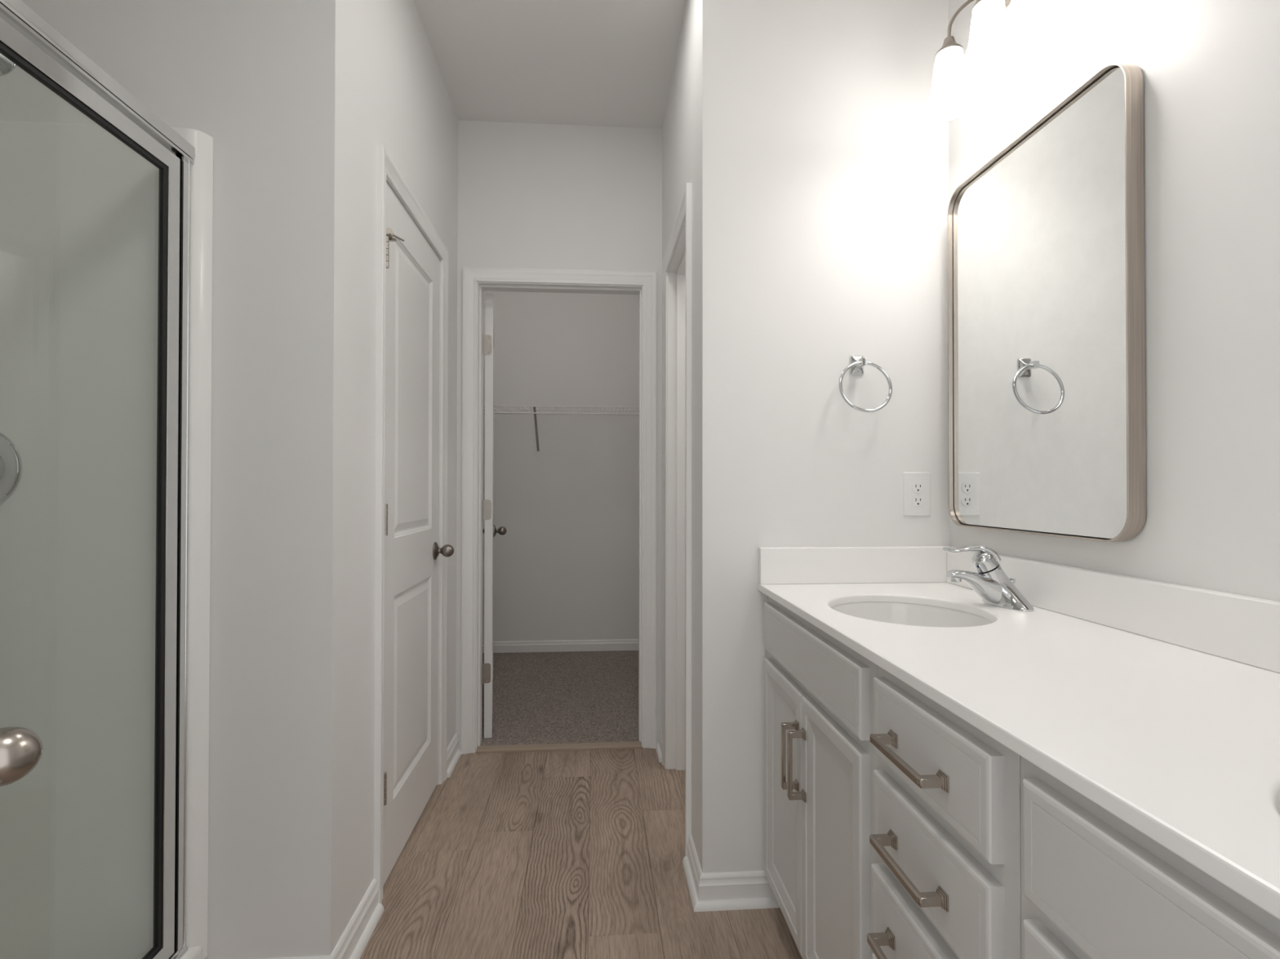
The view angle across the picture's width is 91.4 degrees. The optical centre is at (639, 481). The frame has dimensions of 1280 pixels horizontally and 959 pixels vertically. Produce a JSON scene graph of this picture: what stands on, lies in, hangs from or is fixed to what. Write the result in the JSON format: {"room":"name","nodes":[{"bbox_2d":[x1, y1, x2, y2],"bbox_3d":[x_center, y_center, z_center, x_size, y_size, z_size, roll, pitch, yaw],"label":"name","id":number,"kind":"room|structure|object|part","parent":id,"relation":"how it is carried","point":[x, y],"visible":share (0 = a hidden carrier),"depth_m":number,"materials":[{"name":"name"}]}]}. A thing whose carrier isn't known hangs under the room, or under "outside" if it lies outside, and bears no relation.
{"room":"bathroom","nodes":[
{"label":"bathroom","id":0,"kind":"room"},
{"bbox_2d":[0,726,43,786],"bbox_3d":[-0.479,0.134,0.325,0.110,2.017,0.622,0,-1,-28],"label":"door knob","id":1,"kind":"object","parent":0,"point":[21,748],"depth_m":0.55,"materials":[{"name":"metal"}]},
{"bbox_2d":[0,0,283,958],"bbox_3d":[-1.405,-0.211,1.434,1.175,2.744,0.115,0,0,-4],"label":"wall","id":2,"kind":"structure","parent":0,"point":[214,68],"depth_m":1.41,"materials":[{"name":"paint"}]},
{"bbox_2d":[0,53,16,75],"bbox_3d":[-1.410,-0.893,1.266,0.092,0.176,0.232,0,0,-4],"label":"shower","id":3,"kind":"object","parent":2,"relation":"attached to","point":[6,66],"visible":0.35,"depth_m":1.38,"materials":[{"name":"silver metal"}]},
{"bbox_2d":[277,0,457,958],"bbox_3d":[-0.804,-0.206,2.064,0.115,2.744,1.284,0,0,-4],"label":"wall","id":4,"kind":"structure","parent":0,"point":[359,76],"depth_m":1.44,"materials":[{"name":"paint"}]},
{"bbox_2d":[267,879,383,958],"bbox_3d":[-0.827,1.119,1.532,0.288,0.086,0.306,0,0,-4],"label":"baseboard","id":5,"kind":"structure","parent":4,"relation":"attached to","point":[353,942],"depth_m":1.56,"materials":[{"name":"paint"}]},
{"bbox_3d":[-0.827,1.152,1.532,0.288,0.020,0.306,0,0,-4],"label":"shoe molding","id":6,"kind":"part","parent":5,"relation":"part of","materials":[{"name":"paint"}]},
{"bbox_2d":[373,144,448,904],"bbox_3d":[-0.798,0.124,2.084,0.132,2.085,0.772,0,0,-4],"label":"door frame","id":7,"kind":"structure","parent":4,"relation":"attached to","point":[387,171],"depth_m":1.75,"materials":[{"name":"paint"}]},
{"bbox_2d":[383,181,453,884],"bbox_3d":[-0.734,0.148,2.083,0.106,2.017,0.660,0,0,-4],"label":"door","id":8,"kind":"structure","parent":4,"relation":"in","point":[412,550],"depth_m":2.04,"materials":[{"name":"paint"}]},
{"bbox_3d":[-0.734,0.262,2.351,0.067,0.048,0.048,0,0,-4],"label":"knob","id":9,"kind":"part","parent":8,"relation":"part of","materials":[{"name":"silver metal"}]},
{"bbox_2d":[446,733,461,777],"bbox_3d":[-0.773,1.128,2.582,0.028,0.086,0.233,0,0,-4],"label":"baseboard","id":10,"kind":"structure","parent":4,"relation":"attached to","point":[454,753],"depth_m":2.58,"materials":[{"name":"paint"}]},
{"bbox_3d":[-0.766,1.161,2.582,0.016,0.020,0.233,0,0,-4],"label":"shoe molding","id":11,"kind":"part","parent":10,"relation":"part of","materials":[{"name":"paint"}]},
{"bbox_2d":[413,0,686,128],"bbox_3d":[-0.082,-1.626,2.191,4.150,0.100,4.645,0,0,-4],"label":"ceiling","id":12,"kind":"structure","parent":0,"point":[601,63],"depth_m":2.31,"materials":[{"name":"paint"}]},
{"bbox_2d":[455,120,662,749],"bbox_3d":[0.115,-0.198,2.832,3.360,2.744,0.115,0,0,-4],"label":"wall","id":13,"kind":"structure","parent":0,"point":[531,195],"depth_m":2.75,"materials":[{"name":"paint"}]},
{"bbox_2d":[482,293,506,738],"bbox_3d":[-0.760,0.157,3.161,0.177,2.014,0.697,0,0,-13],"label":"door","id":14,"kind":"structure","parent":13,"relation":"in","point":[490,531],"depth_m":2.83,"materials":[{"name":"paint"}]},
{"bbox_3d":[-0.769,0.274,3.446,0.067,0.048,0.048,0,0,-13],"label":"knob","id":15,"kind":"part","parent":14,"relation":"part of","materials":[{"name":"silver metal"}]},
{"bbox_2d":[461,266,657,754],"bbox_3d":[-0.352,0.123,2.787,0.844,2.100,0.132,0,0,-4],"label":"door frame","id":16,"kind":"structure","parent":13,"relation":"attached to","point":[476,280],"depth_m":2.75,"materials":[{"name":"paint"}]},
{"bbox_2d":[482,291,639,641],"bbox_3d":[-0.565,-0.186,4.386,2.230,2.744,0.113,0,0,-4],"label":"wall","id":17,"kind":"structure","parent":0,"point":[566,562],"depth_m":4.33,"materials":[{"name":"paint"}]},
{"bbox_2d":[482,639,638,653],"bbox_3d":[-0.567,1.143,4.311,2.000,0.086,0.014,0,0,-4],"label":"baseboard","id":18,"kind":"structure","parent":17,"relation":"attached to","point":[513,646],"depth_m":4.31,"materials":[{"name":"paint"}]},
{"bbox_2d":[483,405,639,456],"bbox_3d":[-0.555,-0.330,4.177,1.990,0.309,0.306,0,0,-4],"label":"wire shelf","id":19,"kind":"object","parent":17,"relation":"attached to","point":[535,412],"visible":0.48,"depth_m":4.10,"materials":[{"name":"white metal"}]},
{"bbox_2d":[360,650,802,958],"bbox_3d":[-0.050,1.190,1.741,4.284,0.070,5.500,0,0,-4],"label":"floor","id":20,"kind":"structure","parent":0,"point":[554,855],"depth_m":1.98,"materials":[{"name":"brown wood"}]},
{"bbox_2d":[0,120,213,958],"bbox_3d":[-1.364,0.185,0.623,0.908,1.938,1.500,0,0,-4],"label":"shower stall","id":21,"kind":"object","parent":20,"relation":"on","point":[79,206],"visible":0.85,"depth_m":1.35,"materials":[{"name":"glass"}]},
{"bbox_2d":[0,432,22,503],"bbox_3d":[-1.410,-0.029,1.302,0.176,0.176,0.065,0,0,-4],"label":"shower valve","id":22,"kind":"object","parent":21,"relation":"attached to","point":[11,463],"visible":1,"depth_m":1.33,"materials":[{"name":"silver metal"}]},
{"bbox_2d":[0,0,195,958],"bbox_3d":[-0.939,0.135,0.639,0.028,1.756,1.454,0,0,-4],"label":"shower door","id":23,"kind":"structure","parent":21,"relation":"attached to","point":[27,40],"depth_m":1.29,"materials":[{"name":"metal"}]},
{"bbox_2d":[475,741,641,753],"bbox_3d":[-0.350,1.168,2.739,0.716,0.018,0.050,0,0,-4],"label":"threshold","id":24,"kind":"object","parent":20,"relation":"on","point":[609,745],"visible":1,"depth_m":2.73,"materials":[{"name":"brown wood"}]},
{"bbox_2d":[764,594,878,958],"bbox_3d":[0.607,0.732,1.407,0.582,0.862,0.690,0,0,-4],"label":"base cabinet","id":25,"kind":"object","parent":20,"relation":"on","point":[820,762],"visible":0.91,"depth_m":1.30,"materials":[{"name":"paint"}]},
{"bbox_3d":[0.353,0.762,1.528,0.019,0.574,0.304,0,0,-4],"label":"door","id":26,"kind":"part","parent":25,"relation":"part of","materials":[{"name":"paint"}]},
{"bbox_3d":[0.334,0.615,1.399,0.038,0.154,0.021,0,0,-4],"label":"handle","id":27,"kind":"part","parent":25,"relation":"part of","materials":[{"name":"silver metal"}]},
{"bbox_3d":[0.338,0.614,1.352,0.038,0.154,0.021,0,0,-4],"label":"handle","id":28,"kind":"part","parent":25,"relation":"part of","materials":[{"name":"silver metal"}]},
{"bbox_3d":[0.365,0.386,1.379,0.019,0.124,0.610,0,0,-4],"label":"false drawer","id":29,"kind":"part","parent":25,"relation":"part of","materials":[{"name":"paint"}]},
{"bbox_3d":[0.375,0.759,1.223,0.019,0.574,0.304,0,0,-4],"label":"door","id":30,"kind":"part","parent":25,"relation":"part of","materials":[{"name":"paint"}]},
{"bbox_2d":[758,546,1279,919],"bbox_3d":[0.667,0.236,0.898,0.555,0.120,1.722,0,0,-4],"label":"countertop","id":31,"kind":"structure","parent":25,"relation":"on","point":[1157,703],"depth_m":0.90,"materials":[{"name":"stone"}]},
{"bbox_2d":[831,601,993,627],"bbox_3d":[0.592,0.374,1.383,0.377,0.147,0.415,0,0,-4],"label":"sink basin","id":32,"kind":"object","parent":31,"relation":"in","point":[898,613],"visible":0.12,"depth_m":1.53,"materials":[{"name":"ceramic"}]},
{"bbox_2d":[942,545,1034,612],"bbox_3d":[0.777,0.214,1.415,0.181,0.138,0.150,0,0,-4],"label":"faucet","id":33,"kind":"object","parent":31,"relation":"on","point":[990,582],"visible":1,"depth_m":1.39,"materials":[{"name":"silver metal"}]},
{"bbox_3d":[0.750,0.163,1.414,0.126,0.037,0.043,0,0,-4],"label":"lever","id":34,"kind":"part","parent":33,"relation":"part of","materials":[{"name":"silver metal"}]},
{"bbox_3d":[0.760,0.241,1.414,0.127,0.082,0.060,0,0,-4],"label":"spout","id":35,"kind":"part","parent":33,"relation":"part of","materials":[{"name":"silver metal"}]},
{"bbox_2d":[866,666,1021,958],"bbox_3d":[0.642,0.727,0.887,0.588,0.862,0.352,0,0,-4],"label":"base cabinet","id":36,"kind":"object","parent":20,"relation":"on","point":[946,837],"visible":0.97,"depth_m":0.82,"materials":[{"name":"paint"}]},
{"bbox_3d":[0.399,0.906,0.868,0.023,0.275,0.301,0,0,-4],"label":"drawer","id":37,"kind":"part","parent":36,"relation":"part of","materials":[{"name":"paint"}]},
{"bbox_3d":[0.367,0.692,0.876,0.038,0.021,0.157,0,0,-4],"label":"handle","id":38,"kind":"part","parent":36,"relation":"part of","materials":[{"name":"silver metal"}]},
{"bbox_3d":[0.372,0.543,0.878,0.038,0.021,0.157,0,0,-4],"label":"handle","id":39,"kind":"part","parent":36,"relation":"part of","materials":[{"name":"silver metal"}]},
{"bbox_3d":[0.373,0.391,0.879,0.038,0.021,0.157,0,0,-4],"label":"handle","id":40,"kind":"part","parent":36,"relation":"part of","materials":[{"name":"silver metal"}]},
{"bbox_3d":[0.399,0.683,0.870,0.024,0.120,0.301,0,0,-4],"label":"drawer","id":41,"kind":"part","parent":36,"relation":"part of","materials":[{"name":"paint"}]},
{"bbox_3d":[0.401,0.534,0.872,0.020,0.127,0.301,0,0,-4],"label":"drawer","id":42,"kind":"part","parent":36,"relation":"part of","materials":[{"name":"paint"}]},
{"bbox_3d":[0.402,0.382,0.873,0.019,0.124,0.301,0,0,-4],"label":"drawer","id":43,"kind":"part","parent":36,"relation":"part of","materials":[{"name":"paint"}]},
{"bbox_2d":[1020,755,1279,958],"bbox_3d":[0.682,0.723,0.379,0.582,0.862,0.665,0,0,-4],"label":"base cabinet","id":44,"kind":"object","parent":20,"relation":"on","point":[1094,886],"visible":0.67,"depth_m":0.55,"materials":[{"name":"paint"}]},
{"bbox_3d":[0.427,0.754,0.513,0.019,0.574,0.304,0,0,-4],"label":"door","id":45,"kind":"part","parent":44,"relation":"part of","materials":[{"name":"paint"}]},
{"bbox_2d":[661,0,696,847],"bbox_3d":[0.188,-0.202,2.313,0.115,2.744,0.931,0,0,-4],"label":"wall","id":46,"kind":"structure","parent":0,"point":[678,129],"depth_m":2.05,"materials":[{"name":"paint"}]},
{"bbox_2d":[655,727,662,762],"bbox_3d":[0.087,1.130,2.683,0.028,0.086,0.157,0,0,-4],"label":"baseboard","id":47,"kind":"structure","parent":46,"relation":"attached to","point":[659,745],"depth_m":2.69,"materials":[{"name":"paint"}]},
{"bbox_3d":[0.081,1.163,2.682,0.016,0.020,0.157,0,0,-4],"label":"shoe molding","id":48,"kind":"part","parent":47,"relation":"part of","materials":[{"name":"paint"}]},
{"bbox_2d":[662,182,691,856],"bbox_3d":[0.182,0.125,2.272,0.132,2.089,0.691,0,0,-4],"label":"door frame","id":49,"kind":"structure","parent":46,"relation":"attached to","point":[677,260],"depth_m":2.54,"materials":[{"name":"paint"}]},
{"bbox_2d":[695,0,950,873],"bbox_3d":[1.018,-0.205,1.849,1.702,2.744,0.115,0,0,-4],"label":"wall","id":50,"kind":"structure","parent":0,"point":[822,202],"depth_m":1.75,"materials":[{"name":"paint"}]},
{"bbox_2d":[682,834,779,912],"bbox_3d":[0.275,1.123,1.810,0.275,0.086,0.224,0,0,-4],"label":"baseboard","id":51,"kind":"structure","parent":50,"relation":"attached to","point":[748,890],"depth_m":1.71,"materials":[{"name":"paint"}]},
{"bbox_2d":[838,355,892,412],"bbox_3d":[0.613,-0.270,1.723,0.149,0.170,0.079,0,0,-4],"label":"towel ring","id":52,"kind":"object","parent":50,"relation":"attached to","point":[857,362],"visible":1,"depth_m":1.71,"materials":[{"name":"silver metal"}]},
{"bbox_3d":[0.612,-0.327,1.737,0.040,0.055,0.052,0,0,-4],"label":"post","id":53,"kind":"part","parent":52,"relation":"part of","materials":[{"name":"silver metal"}]},
{"bbox_2d":[902,472,930,515],"bbox_3d":[0.785,0.036,1.768,0.080,0.124,0.008,0,0,-4],"label":"electrical outlet","id":54,"kind":"object","parent":50,"relation":"attached to","point":[916,486],"visible":1,"depth_m":1.77,"materials":[{"name":"plastic"}]},
{"bbox_2d":[911,496,924,506],"bbox_3d":[0.785,0.056,1.765,0.034,0.028,0.002,0,0,-4],"label":"receptacle","id":55,"kind":"object","parent":54,"relation":"attached to","point":[916,500],"depth_m":1.76,"materials":[{"name":"plastic"}]},
{"bbox_2d":[911,482,924,492],"bbox_3d":[0.785,0.017,1.765,0.034,0.028,0.002,0,0,-4],"label":"receptacle","id":56,"kind":"object","parent":54,"relation":"attached to","point":[916,486],"depth_m":1.76,"materials":[{"name":"plastic"}]},
{"bbox_2d":[948,0,1279,601],"bbox_3d":[1.008,-0.214,0.860,0.115,2.744,1.856,0,0,-4],"label":"wall","id":57,"kind":"structure","parent":0,"point":[1210,68],"depth_m":1.05,"materials":[{"name":"paint"}]},
{"bbox_2d":[923,0,1073,121],"bbox_3d":[0.817,-1.101,1.405,0.188,0.344,0.460,0,0,-4],"label":"vanity light","id":58,"kind":"object","parent":57,"relation":"attached to","point":[992,52],"visible":1,"depth_m":1.40,"materials":[{"name":"white glass"}]},
{"bbox_3d":[0.770,-0.996,1.558,0.117,0.136,0.117,0,0,-4],"label":"lamp shade","id":59,"kind":"part","parent":58,"relation":"part of","materials":[{"name":"white glass"}]},
{"bbox_3d":[0.770,-0.996,1.558,0.059,0.126,0.059,0,0,-4],"label":"bulb","id":60,"kind":"part","parent":58,"relation":"part of","materials":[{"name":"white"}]},
{"bbox_3d":[0.821,-1.159,1.562,0.109,0.129,0.008,0,0,-4],"label":"arm","id":61,"kind":"part","parent":58,"relation":"part of","materials":[{"name":"silver metal"}]},
{"bbox_3d":[0.782,-0.997,1.402,0.117,0.136,0.117,0,0,-4],"label":"lamp shade","id":62,"kind":"part","parent":58,"relation":"part of","materials":[{"name":"white glass"}]},
{"bbox_3d":[0.782,-0.997,1.402,0.059,0.126,0.059,0,0,-4],"label":"bulb","id":63,"kind":"part","parent":58,"relation":"part of","materials":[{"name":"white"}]},
{"bbox_3d":[0.793,-0.999,1.246,0.059,0.126,0.059,0,0,-4],"label":"bulb","id":64,"kind":"part","parent":58,"relation":"part of","materials":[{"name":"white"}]},
{"bbox_3d":[0.793,-0.998,1.246,0.117,0.136,0.117,0,0,-4],"label":"lamp shade","id":65,"kind":"part","parent":58,"relation":"part of","materials":[{"name":"white glass"}]},
{"bbox_2d":[947,62,1146,542],"bbox_3d":[0.889,-0.337,1.433,0.039,0.910,0.582,0,0,-4],"label":"mirror","id":66,"kind":"object","parent":57,"relation":"attached to","point":[1046,334],"visible":1,"depth_m":1.34,"materials":[{"name":"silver metal"}]},
{"bbox_2d":[946,546,1279,673],"bbox_3d":[0.933,0.227,0.906,0.024,0.100,1.700,0,0,-4],"label":"backsplash","id":67,"kind":"structure","parent":57,"relation":"attached to","point":[1244,629],"depth_m":1.10,"materials":[{"name":"stone"}]}
]}

